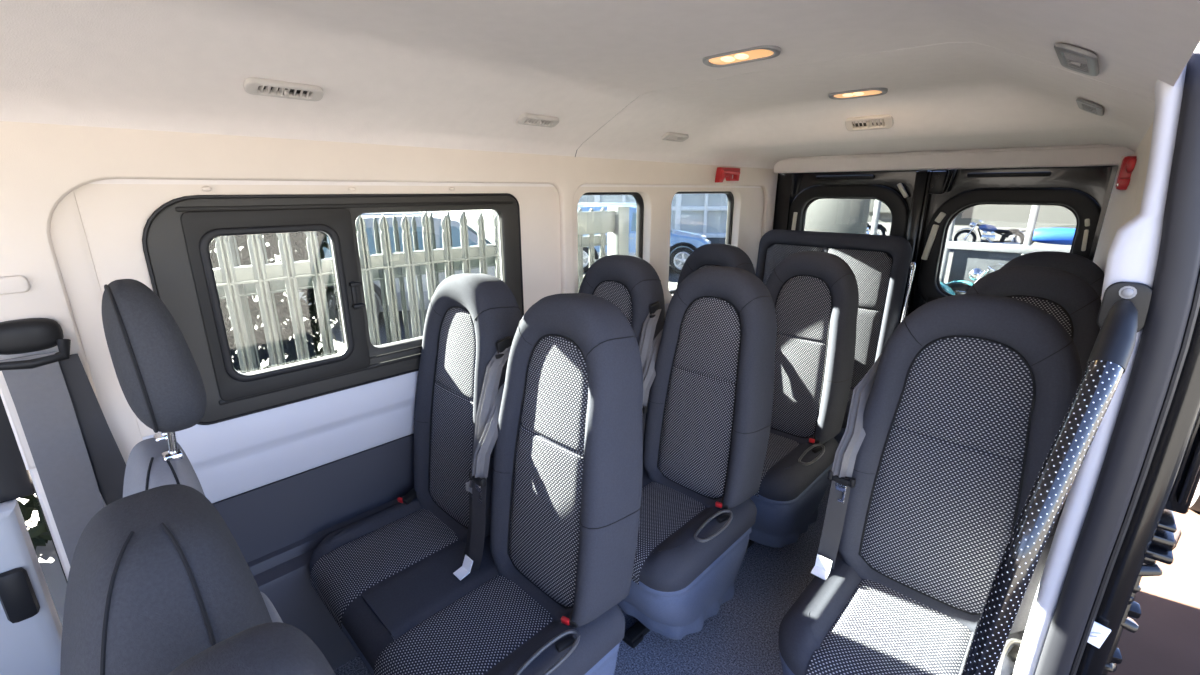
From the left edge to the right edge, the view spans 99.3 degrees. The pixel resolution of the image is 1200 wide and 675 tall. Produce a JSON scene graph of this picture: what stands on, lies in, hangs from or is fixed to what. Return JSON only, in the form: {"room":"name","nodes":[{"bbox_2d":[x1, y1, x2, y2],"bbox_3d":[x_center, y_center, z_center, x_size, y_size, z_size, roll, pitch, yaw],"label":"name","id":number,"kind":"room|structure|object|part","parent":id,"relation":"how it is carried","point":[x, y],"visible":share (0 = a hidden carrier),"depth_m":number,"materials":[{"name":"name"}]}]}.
{"room":"vehicle interior","nodes":[
{"label":"vehicle interior","id":0,"kind":"room"},
{"bbox_2d":[36,493,67,581],"bbox_3d":[-0.147,0.465,2.568,0.030,1.060,3.500,15,22,42],"label":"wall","id":1,"kind":"structure","parent":0,"point":[36,493],"depth_m":1.26,"materials":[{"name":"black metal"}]},
{"bbox_2d":[74,184,763,670],"bbox_3d":[-0.075,0.063,2.409,0.110,1.700,3.520,15,22,42],"label":"wall","id":2,"kind":"structure","parent":0,"point":[114,217],"depth_m":1.66,"materials":[{"name":"beige plastic"}]},
{"bbox_2d":[0,276,29,294],"bbox_3d":[-1.239,-0.100,1.021,0.012,0.035,0.130,15,22,42],"label":"trim","id":3,"kind":"structure","parent":2,"relation":"attached to","point":[8,284],"depth_m":1.05,"materials":[{"name":"white plastic"}]},
{"bbox_2d":[0,396,61,674],"bbox_3d":[-1.683,0.576,0.817,0.110,1.800,1.160,15,22,42],"label":"door","id":4,"kind":"structure","parent":2,"relation":"in","point":[30,625],"depth_m":1.16,"materials":[{"name":"grey"}]},
{"bbox_3d":[-1.318,0.583,1.153,0.030,0.130,0.050,15,22,42],"label":"handle","id":5,"kind":"part","parent":4,"relation":"part of","materials":[{"name":"black plastic"}]},
{"bbox_2d":[0,318,125,566],"bbox_3d":[-1.187,0.402,1.201,0.072,0.920,0.180,15,22,42],"label":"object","id":6,"kind":"object","parent":2,"relation":"hanging from","point":[76,455],"visible":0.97,"depth_m":1.12,"materials":[{"name":"grey plastic"}]},
{"bbox_2d":[29,190,142,580],"bbox_3d":[-1.225,0.396,1.259,0.080,1.800,0.220,15,22,42],"label":"trim","id":7,"kind":"structure","parent":2,"relation":"attached to","point":[67,232],"depth_m":1.16,"materials":[{"name":"beige plastic"}]},
{"bbox_2d":[201,186,211,190],"bbox_3d":[-0.976,-0.369,1.265,0.010,0.012,0.021,15,22,42],"label":"trim","id":8,"kind":"structure","parent":2,"relation":"attached to","point":[205,188],"depth_m":1.26,"materials":[{"name":"beige plastic"}]},
{"bbox_2d":[142,193,523,424],"bbox_3d":[-0.693,-0.152,1.634,0.056,0.592,1.107,15,22,42],"label":"window","id":9,"kind":"structure","parent":2,"relation":"in","point":[177,237],"depth_m":1.42,"materials":[{"name":"grey plastic"}]},
{"bbox_3d":[-0.881,-0.105,1.442,0.016,0.500,0.400,15,22,42],"label":"slider frame","id":10,"kind":"part","parent":9,"relation":"part of","materials":[{"name":"black plastic"}]},
{"bbox_2d":[0,121,777,469],"bbox_3d":[-0.056,-0.420,2.236,0.030,0.755,3.500,15,22,42],"label":"trim","id":11,"kind":"structure","parent":2,"relation":"attached to","point":[41,164],"depth_m":1.22,"materials":[{"name":"beige plastic"}]},
{"bbox_2d":[142,303,668,502],"bbox_3d":[-0.048,0.038,2.432,0.056,0.265,3.320,15,22,42],"label":"trim","id":12,"kind":"structure","parent":2,"relation":"attached to","point":[229,458],"depth_m":1.54,"materials":[{"name":"grey"}]},
{"bbox_2d":[583,192,643,258],"bbox_3d":[0.031,-0.411,2.447,0.030,0.610,0.560,15,22,42],"label":"window","id":13,"kind":"structure","parent":2,"relation":"in","point":[639,200],"depth_m":2.56,"materials":[{"name":"black rubber"}]},
{"bbox_2d":[669,191,733,293],"bbox_3d":[0.570,-0.567,2.983,0.030,0.612,0.770,15,22,42],"label":"window","id":14,"kind":"structure","parent":2,"relation":"in","point":[729,194],"depth_m":3.16,"materials":[{"name":"black rubber"}]},
{"bbox_2d":[715,167,739,182],"bbox_3d":[0.730,-0.915,2.876,0.050,0.080,0.225,15,22,42],"label":"hammer","id":15,"kind":"object","parent":2,"relation":"attached to","point":[731,174],"visible":1,"depth_m":2.84,"materials":[{"name":"red plastic"}]},
{"bbox_2d":[334,475,844,674],"bbox_3d":[0.280,1.149,1.788,1.860,0.040,4.400,15,22,42],"label":"floor","id":16,"kind":"structure","parent":0,"point":[742,638],"depth_m":1.91,"materials":[{"name":"carpet"}]},
{"bbox_2d":[101,279,206,497],"bbox_3d":[-1.023,0.620,0.965,0.465,1.412,0.608,15,22,42],"label":"seat","id":17,"kind":"object","parent":16,"relation":"on","point":[158,375],"visible":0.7,"depth_m":0.90,"materials":[{"name":"grey fabric"}]},
{"bbox_3d":[-0.898,0.532,1.074,0.460,0.640,0.175,15,22,42],"label":"backrest","id":18,"kind":"part","parent":17,"relation":"part of","materials":[{"name":"grey fabric"}]},
{"bbox_3d":[-0.821,0.201,0.979,0.013,0.151,0.025,15,22,42],"label":"headrest post","id":19,"kind":"part","parent":17,"relation":"part of","materials":[{"name":"silver metal"}]},
{"bbox_2d":[60,484,282,674],"bbox_3d":[-0.708,0.825,0.673,0.442,1.182,0.638,15,22,42],"label":"seat","id":20,"kind":"object","parent":16,"relation":"on","point":[158,578],"visible":0.91,"depth_m":0.58,"materials":[{"name":"fabric"}]},
{"bbox_2d":[168,622,335,674],"bbox_3d":[-0.436,0.881,0.443,0.242,1.202,0.633,15,22,42],"label":"seat","id":21,"kind":"object","parent":16,"relation":"on","point":[273,648],"visible":1,"depth_m":0.43,"materials":[{"name":"fabric"}]},
{"bbox_2d":[309,273,642,674],"bbox_3d":[-0.403,0.528,1.478,0.931,1.324,0.639,15,22,42],"label":"seat","id":22,"kind":"object","parent":16,"relation":"on","point":[511,550],"visible":1,"depth_m":1.37,"materials":[{"name":"fabric"}]},
{"bbox_3d":[-0.662,0.703,1.609,0.250,0.092,0.391,15,22,42],"label":"cushion panel","id":23,"kind":"part","parent":22,"relation":"part of","materials":[{"name":"fabric"}]},
{"bbox_3d":[-0.477,0.255,1.677,0.294,0.710,0.035,15,15,42],"label":"backrest panel","id":24,"kind":"part","parent":22,"relation":"part of","materials":[{"name":"fabric"}]},
{"bbox_3d":[-0.332,0.791,1.302,0.250,0.092,0.391,15,22,42],"label":"cushion panel","id":25,"kind":"part","parent":22,"relation":"part of","materials":[{"name":"fabric"}]},
{"bbox_2d":[309,497,624,674],"bbox_3d":[-0.441,0.731,1.497,0.930,0.114,0.525,15,22,42],"label":"cushion","id":26,"kind":"object","parent":22,"relation":"on","point":[443,615],"depth_m":1.38,"materials":[{"name":"fabric"}]},
{"bbox_3d":[-0.438,0.224,1.710,0.442,0.872,0.196,15,15,42],"label":"backrest","id":27,"kind":"part","parent":22,"relation":"part of","materials":[{"name":"fabric"}]},
{"bbox_3d":[-0.121,0.752,1.197,0.062,0.024,0.190,15,22,42],"label":"release lever","id":28,"kind":"part","parent":22,"relation":"part of","materials":[{"name":"grey plastic"}]},
{"bbox_3d":[-0.135,0.346,1.359,0.294,0.710,0.035,15,15,42],"label":"backrest panel","id":29,"kind":"part","parent":22,"relation":"part of","materials":[{"name":"fabric"}]},
{"bbox_3d":[-0.096,0.316,1.393,0.442,0.872,0.196,15,15,42],"label":"backrest","id":30,"kind":"part","parent":22,"relation":"part of","materials":[{"name":"fabric"}]},
{"bbox_2d":[579,255,776,648],"bbox_3d":[0.094,0.391,1.952,0.931,1.324,0.639,15,22,42],"label":"seat","id":31,"kind":"object","parent":16,"relation":"on","point":[708,368],"visible":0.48,"depth_m":1.77,"materials":[{"name":"fabric"}]},
{"bbox_3d":[0.020,0.118,2.151,0.294,0.710,0.035,15,15,42],"label":"backrest panel","id":32,"kind":"part","parent":31,"relation":"part of","materials":[{"name":"fabric"}]},
{"bbox_3d":[0.059,0.087,2.184,0.442,0.872,0.196,15,15,42],"label":"backrest","id":33,"kind":"part","parent":31,"relation":"part of","materials":[{"name":"fabric"}]},
{"bbox_3d":[0.165,0.654,1.776,0.250,0.092,0.391,15,22,42],"label":"cushion panel","id":34,"kind":"part","parent":31,"relation":"part of","materials":[{"name":"fabric"}]},
{"bbox_2d":[639,465,756,591],"bbox_3d":[0.057,0.594,1.971,0.930,0.114,0.525,15,22,42],"label":"cushion","id":35,"kind":"object","parent":31,"relation":"on","point":[674,513],"depth_m":1.69,"materials":[{"name":"fabric"}]},
{"bbox_3d":[0.362,0.209,1.833,0.294,0.710,0.035,15,15,42],"label":"backrest panel","id":36,"kind":"part","parent":31,"relation":"part of","materials":[{"name":"fabric"}]},
{"bbox_3d":[0.402,0.179,1.866,0.442,0.872,0.196,15,15,42],"label":"backrest","id":37,"kind":"part","parent":31,"relation":"part of","materials":[{"name":"fabric"}]},
{"bbox_3d":[0.376,0.615,1.670,0.062,0.024,0.190,15,22,42],"label":"release lever","id":38,"kind":"part","parent":31,"relation":"part of","materials":[{"name":"grey plastic"}]},
{"bbox_2d":[677,243,858,551],"bbox_3d":[0.602,0.261,2.402,0.931,1.324,0.639,15,22,42],"label":"seat","id":39,"kind":"object","parent":16,"relation":"on","point":[815,294],"visible":0.34,"depth_m":2.20,"materials":[{"name":"fabric"}]},
{"bbox_3d":[0.567,-0.043,2.634,0.442,0.872,0.196,15,15,42],"label":"backrest","id":40,"kind":"part","parent":39,"relation":"part of","materials":[{"name":"fabric"}]},
{"bbox_3d":[0.673,0.524,2.226,0.250,0.092,0.391,15,22,42],"label":"cushion panel","id":41,"kind":"part","parent":39,"relation":"part of","materials":[{"name":"fabric"}]},
{"bbox_2d":[759,431,838,500],"bbox_3d":[0.565,0.464,2.421,0.930,0.114,0.525,15,22,42],"label":"cushion","id":42,"kind":"object","parent":39,"relation":"on","point":[808,461],"depth_m":2.10,"materials":[{"name":"fabric"}]},
{"bbox_3d":[0.871,0.079,2.283,0.294,0.710,0.035,15,15,42],"label":"backrest panel","id":43,"kind":"part","parent":39,"relation":"part of","materials":[{"name":"fabric"}]},
{"bbox_3d":[0.884,0.485,2.120,0.062,0.024,0.190,15,22,42],"label":"release lever","id":44,"kind":"part","parent":39,"relation":"part of","materials":[{"name":"grey plastic"}]},
{"bbox_3d":[0.910,0.049,2.316,0.442,0.872,0.196,15,15,42],"label":"backrest","id":45,"kind":"part","parent":39,"relation":"part of","materials":[{"name":"fabric"}]},
{"bbox_2d":[755,229,915,443],"bbox_3d":[1.180,0.093,2.939,0.882,1.347,0.572,15,22,42],"label":"seat","id":46,"kind":"object","parent":16,"relation":"on","point":[880,264],"visible":0.14,"depth_m":2.78,"materials":[{"name":"fabric"}]},
{"bbox_3d":[1.130,-0.171,3.113,0.340,0.767,0.030,15,17,42],"label":"backrest panel","id":47,"kind":"part","parent":46,"relation":"part of","materials":[{"name":"fabric"}]},
{"bbox_3d":[1.295,-0.164,3.019,0.840,0.900,0.122,15,17,42],"label":"backrest","id":48,"kind":"part","parent":46,"relation":"part of","materials":[{"name":"fabric"}]},
{"bbox_2d":[841,387,853,427],"bbox_3d":[1.139,0.300,2.986,0.840,0.114,0.490,15,22,42],"label":"cushion","id":49,"kind":"object","parent":46,"relation":"on","point":[845,419],"depth_m":2.60,"materials":[{"name":"fabric"}]},
{"bbox_3d":[1.216,0.352,2.821,0.310,0.092,0.356,15,22,42],"label":"cushion panel","id":50,"kind":"part","parent":46,"relation":"part of","materials":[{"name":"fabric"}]},
{"bbox_3d":[1.392,-0.101,2.870,0.340,0.767,0.030,15,17,42],"label":"backrest panel","id":51,"kind":"part","parent":46,"relation":"part of","materials":[{"name":"fabric"}]},
{"bbox_2d":[778,294,1081,674],"bbox_3d":[0.816,0.577,1.308,0.519,1.324,0.639,15,22,42],"label":"seat","id":52,"kind":"object","parent":16,"relation":"on","point":[946,440],"visible":0.91,"depth_m":1.32,"materials":[{"name":"fabric"}]},
{"bbox_3d":[0.732,0.799,1.278,0.272,0.092,0.391,15,22,42],"label":"cushion panel","id":53,"kind":"part","parent":52,"relation":"part of","materials":[{"name":"fabric"}]},
{"bbox_2d":[778,551,1024,674],"bbox_3d":[0.781,0.780,1.325,0.490,0.114,0.525,15,22,42],"label":"cushion","id":54,"kind":"object","parent":52,"relation":"on","point":[864,618],"depth_m":1.30,"materials":[{"name":"fabric"}]},
{"bbox_3d":[0.916,0.350,1.346,0.320,0.710,0.035,15,15,42],"label":"backrest panel","id":55,"kind":"part","parent":52,"relation":"part of","materials":[{"name":"fabric"}]},
{"bbox_3d":[0.956,0.762,1.174,0.068,0.024,0.190,15,22,42],"label":"release lever","id":56,"kind":"part","parent":52,"relation":"part of","materials":[{"name":"grey plastic"}]},
{"bbox_2d":[965,266,1100,495],"bbox_3d":[1.367,0.433,1.805,0.519,1.324,0.639,15,22,42],"label":"seat","id":57,"kind":"object","parent":16,"relation":"on","point":[1071,300],"visible":0.08,"depth_m":1.72,"materials":[{"name":"fabric"}]},
{"bbox_3d":[1.467,0.206,1.843,0.320,0.710,0.035,15,15,42],"label":"backrest panel","id":58,"kind":"part","parent":57,"relation":"part of","materials":[{"name":"fabric"}]},
{"bbox_2d":[1000,251,1103,298],"bbox_3d":[1.812,0.309,2.234,0.519,1.324,0.639,15,22,42],"label":"seat","id":59,"kind":"object","parent":16,"relation":"on","point":[1086,269],"visible":0.02,"depth_m":2.15,"materials":[{"name":"fabric"}]},
{"bbox_2d":[961,281,1151,674],"bbox_3d":[0.771,0.621,0.966,0.348,1.430,0.069,-11,20,-34],"label":"belt","id":60,"kind":"object","parent":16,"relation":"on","point":[1124,307],"visible":1,"depth_m":0.80,"materials":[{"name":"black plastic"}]},
{"bbox_2d":[0,0,1199,185],"bbox_3d":[-0.497,-0.353,0.575,1.692,0.369,2.245,15,22,42],"label":"ceiling","id":61,"kind":"structure","parent":0,"point":[446,74],"depth_m":1.06,"materials":[{"name":"fabric"}]},
{"bbox_2d":[243,77,323,100],"bbox_3d":[-0.739,-0.583,1.196,0.047,0.036,0.164,15,22,42],"label":"ceiling vent","id":62,"kind":"object","parent":61,"relation":"in","point":[254,86],"visible":1,"depth_m":1.19,"materials":[{"name":"grey plastic"}]},
{"bbox_2d":[517,113,558,127],"bbox_3d":[-0.207,-0.736,1.725,0.047,0.036,0.164,15,22,42],"label":"ceiling vent","id":63,"kind":"object","parent":61,"relation":"in","point":[526,118],"visible":1,"depth_m":1.72,"materials":[{"name":"grey plastic"}]},
{"bbox_2d":[520,14,1171,186],"bbox_3d":[0.374,-0.604,1.441,1.692,0.369,0.263,15,22,42],"label":"ceiling","id":64,"kind":"structure","parent":0,"point":[598,102],"depth_m":1.27,"materials":[{"name":"fabric"}]},
{"bbox_2d":[702,45,780,66],"bbox_3d":[0.359,-0.721,1.305,0.208,0.021,0.080,15,22,42],"label":"recessed light","id":65,"kind":"object","parent":64,"relation":"in","point":[757,53],"visible":0.98,"depth_m":1.30,"materials":[{"name":"grey plastic"}]},
{"bbox_3d":[0.347,-0.722,1.316,0.076,0.008,0.038,15,15,42],"label":"bulb","id":66,"kind":"part","parent":65,"relation":"part of","materials":[{"name":"beige glass"}]},
{"bbox_2d":[1054,43,1098,75],"bbox_3d":[0.833,-0.483,0.889,0.058,0.032,0.213,15,22,42],"label":"ceiling vent","id":67,"kind":"object","parent":64,"relation":"in","point":[1077,59],"visible":1,"depth_m":0.86,"materials":[{"name":"grey plastic"}]},
{"bbox_2d":[576,42,1154,187],"bbox_3d":[1.075,-0.805,2.139,1.692,0.369,1.749,15,22,42],"label":"ceiling","id":68,"kind":"structure","parent":0,"point":[950,95],"depth_m":1.85,"materials":[{"name":"fabric"}]},
{"bbox_2d":[661,132,688,141],"bbox_3d":[0.335,-0.892,2.264,0.047,0.036,0.164,15,22,42],"label":"ceiling vent","id":69,"kind":"object","parent":68,"relation":"in","point":[669,136],"visible":1,"depth_m":2.25,"materials":[{"name":"grey plastic"}]},
{"bbox_2d":[829,88,887,99],"bbox_3d":[0.910,-0.863,1.802,0.192,0.021,0.080,15,22,42],"label":"recessed light","id":70,"kind":"object","parent":68,"relation":"in","point":[869,92],"visible":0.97,"depth_m":1.80,"materials":[{"name":"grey plastic"}]},
{"bbox_3d":[0.899,-0.864,1.812,0.072,0.008,0.038,15,15,42],"label":"bulb","id":71,"kind":"part","parent":70,"relation":"part of","materials":[{"name":"beige glass"}]},
{"bbox_2d":[845,114,892,130],"bbox_3d":[1.048,-0.837,1.989,0.172,0.049,0.052,15,22,42],"label":"ceiling vent","id":72,"kind":"object","parent":68,"relation":"in","point":[888,119],"visible":1,"depth_m":1.98,"materials":[{"name":"grey plastic"}]},
{"bbox_2d":[1076,98,1103,115],"bbox_3d":[1.340,-0.629,1.394,0.058,0.032,0.213,15,22,42],"label":"ceiling vent","id":73,"kind":"object","parent":68,"relation":"in","point":[1085,105],"visible":1,"depth_m":1.36,"materials":[{"name":"grey plastic"}]},
{"bbox_2d":[773,166,1118,260],"bbox_3d":[1.780,-0.243,3.017,1.880,1.950,0.040,15,22,42],"label":"wall","id":74,"kind":"structure","parent":0,"point":[785,181],"depth_m":3.34,"materials":[{"name":"black paint"}]},
{"bbox_2d":[788,170,932,324],"bbox_3d":[1.554,-0.212,3.315,0.809,1.665,0.105,15,22,42],"label":"door","id":75,"kind":"structure","parent":74,"relation":"in","point":[893,203],"depth_m":3.09,"materials":[{"name":"black paint"}]},
{"bbox_3d":[1.558,-0.614,3.248,0.580,0.575,0.005,15,22,42],"label":"glass pane","id":76,"kind":"part","parent":75,"relation":"part of","materials":[{"name":"clear glass"}]},
{"bbox_3d":[1.520,-0.596,3.212,0.710,0.700,0.050,15,22,42],"label":"window trim","id":77,"kind":"part","parent":75,"relation":"part of","materials":[{"name":"black plastic"}]},
{"bbox_3d":[1.809,-0.136,3.063,0.076,1.660,0.070,15,22,42],"label":"post","id":78,"kind":"part","parent":75,"relation":"part of","materials":[{"name":"black paint"}]},
{"bbox_2d":[774,144,1134,172],"bbox_3d":[1.730,-0.957,2.750,1.640,0.100,0.113,15,22,42],"label":"trim","id":79,"kind":"structure","parent":74,"relation":"attached to","point":[1097,154],"depth_m":2.59,"materials":[{"name":"plastic"}]},
{"bbox_2d":[816,166,1112,314],"bbox_3d":[1.881,-0.124,3.011,1.380,1.665,0.105,15,22,42],"label":"door","id":80,"kind":"structure","parent":74,"relation":"in","point":[977,221],"depth_m":2.68,"materials":[{"name":"black paint"}]},
{"bbox_3d":[1.865,-0.851,2.781,0.112,0.130,0.045,15,22,42],"label":"hinge plate","id":81,"kind":"part","parent":80,"relation":"part of","materials":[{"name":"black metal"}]},
{"bbox_3d":[2.141,-0.448,2.711,0.580,0.555,0.005,15,22,42],"label":"glass pane","id":82,"kind":"part","parent":80,"relation":"part of","materials":[{"name":"clear glass"}]},
{"bbox_3d":[2.103,-0.430,2.675,0.710,0.680,0.050,15,22,42],"label":"window trim","id":83,"kind":"part","parent":80,"relation":"part of","materials":[{"name":"black plastic"}]},
{"bbox_2d":[1076,307,1199,674],"bbox_3d":[1.002,0.420,0.996,0.084,1.800,0.050,15,22,42],"label":"seal","id":84,"kind":"structure","parent":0,"point":[1184,409],"depth_m":0.93,"materials":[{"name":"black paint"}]},
{"bbox_2d":[1087,621,1110,647],"bbox_3d":[0.981,0.588,1.008,0.035,0.053,0.007,15,22,42],"label":"warning sticker","id":85,"kind":"object","parent":84,"relation":"attached to","point":[1099,633],"visible":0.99,"depth_m":1.00,"materials":[{"name":"white paper"}]},
{"bbox_2d":[1035,42,1199,674],"bbox_3d":[0.934,0.419,0.999,0.090,1.800,0.050,15,22,42],"label":"trim","id":86,"kind":"structure","parent":84,"relation":"attached to","point":[1178,263],"depth_m":0.87,"materials":[{"name":"black plastic"}]},
{"bbox_2d":[1131,122,1152,218],"bbox_3d":[1.666,0.225,1.741,0.100,1.760,2.090,15,22,42],"label":"wall","id":87,"kind":"structure","parent":0,"point":[1143,150],"depth_m":1.63,"materials":[{"name":"beige plastic"}]},
{"bbox_2d":[1013,64,1186,674],"bbox_3d":[0.933,0.404,1.052,0.084,1.800,0.090,15,22,42],"label":"trim","id":88,"kind":"structure","parent":87,"relation":"attached to","point":[1133,252],"depth_m":0.89,"materials":[{"name":"grey plastic"}]},
{"bbox_2d":[1093,153,1138,297],"bbox_3d":[2.146,-0.100,2.219,0.044,1.320,0.599,12,20,35],"label":"trim","id":89,"kind":"structure","parent":87,"relation":"attached to","point":[1120,205],"depth_m":2.12,"materials":[{"name":"beige plastic"}]},
{"bbox_2d":[1115,156,1136,189],"bbox_3d":[2.134,-0.664,2.064,0.050,0.130,0.117,15,22,42],"label":"hammer","id":90,"kind":"object","parent":87,"relation":"attached to","point":[1128,163],"visible":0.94,"depth_m":2.04,"materials":[{"name":"red plastic"}]},
{"bbox_2d":[1069,268,1199,674],"bbox_3d":[0.960,0.422,0.988,0.056,1.800,0.050,15,22,42],"label":"trim","id":91,"kind":"structure","parent":87,"relation":"attached to","point":[1195,305],"depth_m":0.90,"materials":[{"name":"black rubber"}]},
{"bbox_2d":[1102,412,1199,674],"bbox_3d":[1.084,0.443,1.050,0.117,1.875,0.220,15,22,42],"label":"sliding door","id":92,"kind":"structure","parent":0,"point":[1167,535],"depth_m":0.94,"materials":[{"name":"black paint"}]},
{"label":"outside","id":93,"kind":"structure","parent":0,"visible":0},
{"bbox_2d":[18,209,725,625],"bbox_3d":[2.980,-6.714,31.241,120.000,0.100,130.000,15,22,42],"label":"ground","id":94,"kind":"structure","parent":93,"point":[47,557],"depth_m":7.69,"materials":[{"name":"concrete"}]},
{"bbox_2d":[17,231,339,549],"bbox_3d":[-3.748,0.259,3.076,1.166,2.304,4.110,15,22,42],"label":"tree","id":95,"kind":"object","parent":94,"relation":"on","point":[39,534],"visible":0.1,"depth_m":3.94,"materials":[{"name":"green plant"}]},
{"bbox_2d":[49,210,496,624],"bbox_3d":[-1.690,0.372,2.887,0.069,2.063,3.994,15,22,42],"label":"fence","id":96,"kind":"object","parent":94,"relation":"on","point":[245,290],"visible":0.16,"depth_m":3.04,"materials":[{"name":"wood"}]},
{"bbox_3d":[-1.690,-0.281,2.699,0.067,0.075,3.994,15,22,42],"label":"rail","id":97,"kind":"part","parent":96,"relation":"part of","materials":[{"name":"metal"}]},
{"bbox_2d":[299,211,495,323],"bbox_3d":[-2.952,-1.384,9.358,4.536,1.820,2.139,-4,17,-13],"label":"car","id":98,"kind":"object","parent":94,"relation":"on","point":[368,217],"visible":0.06,"depth_m":8.39,"materials":[{"name":"white metal"}]},
{"bbox_3d":[-3.690,-2.173,8.880,1.700,0.040,1.280,-5,17,-15],"label":"roof rail","id":99,"kind":"part","parent":98,"relation":"part of","materials":[{"name":"white metal"}]},
{"bbox_2d":[213,206,628,372],"bbox_3d":[-1.227,0.380,2.834,0.120,2.078,4.060,15,22,42],"label":"fence","id":100,"kind":"object","parent":94,"relation":"on","point":[614,221],"visible":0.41,"depth_m":2.66,"materials":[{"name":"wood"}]},
{"bbox_3d":[-1.306,-0.362,2.566,0.067,0.075,3.876,15,22,42],"label":"rail","id":101,"kind":"part","parent":100,"relation":"part of","materials":[{"name":"metal"}]},
{"bbox_2d":[577,203,710,273],"bbox_3d":[0.911,-2.891,14.567,4.536,1.820,2.139,2,16,6],"label":"car","id":102,"kind":"object","parent":94,"relation":"on","point":[682,243],"visible":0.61,"depth_m":13.71,"materials":[{"name":"blue paint"}]},
{"bbox_3d":[0.147,-3.783,14.449,1.700,0.040,1.280,2,16,8],"label":"roof rail","id":103,"kind":"part","parent":102,"relation":"part of","materials":[{"name":"white metal"}]},
{"bbox_2d":[577,193,727,237],"bbox_3d":[2.647,-7.355,25.539,13.400,4.300,4.200,2,16,8],"label":"building","id":104,"kind":"structure","parent":94,"relation":"on","point":[702,214],"depth_m":24.00,"materials":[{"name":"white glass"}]},
{"bbox_2d":[1107,509,1199,674],"bbox_3d":[5.319,1.200,3.683,2.600,0.012,16.000,15,22,42],"label":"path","id":105,"kind":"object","parent":94,"relation":"on","point":[1166,641],"depth_m":2.69,"materials":[{"name":"grey concrete"}]},
{"bbox_2d":[1189,481,1199,511],"bbox_3d":[5.846,0.249,3.711,2.139,1.820,4.536,14,21,40],"label":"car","id":106,"kind":"object","parent":105,"relation":"on","point":[1195,504],"visible":0.02,"depth_m":3.44,"materials":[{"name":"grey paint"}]}
]}

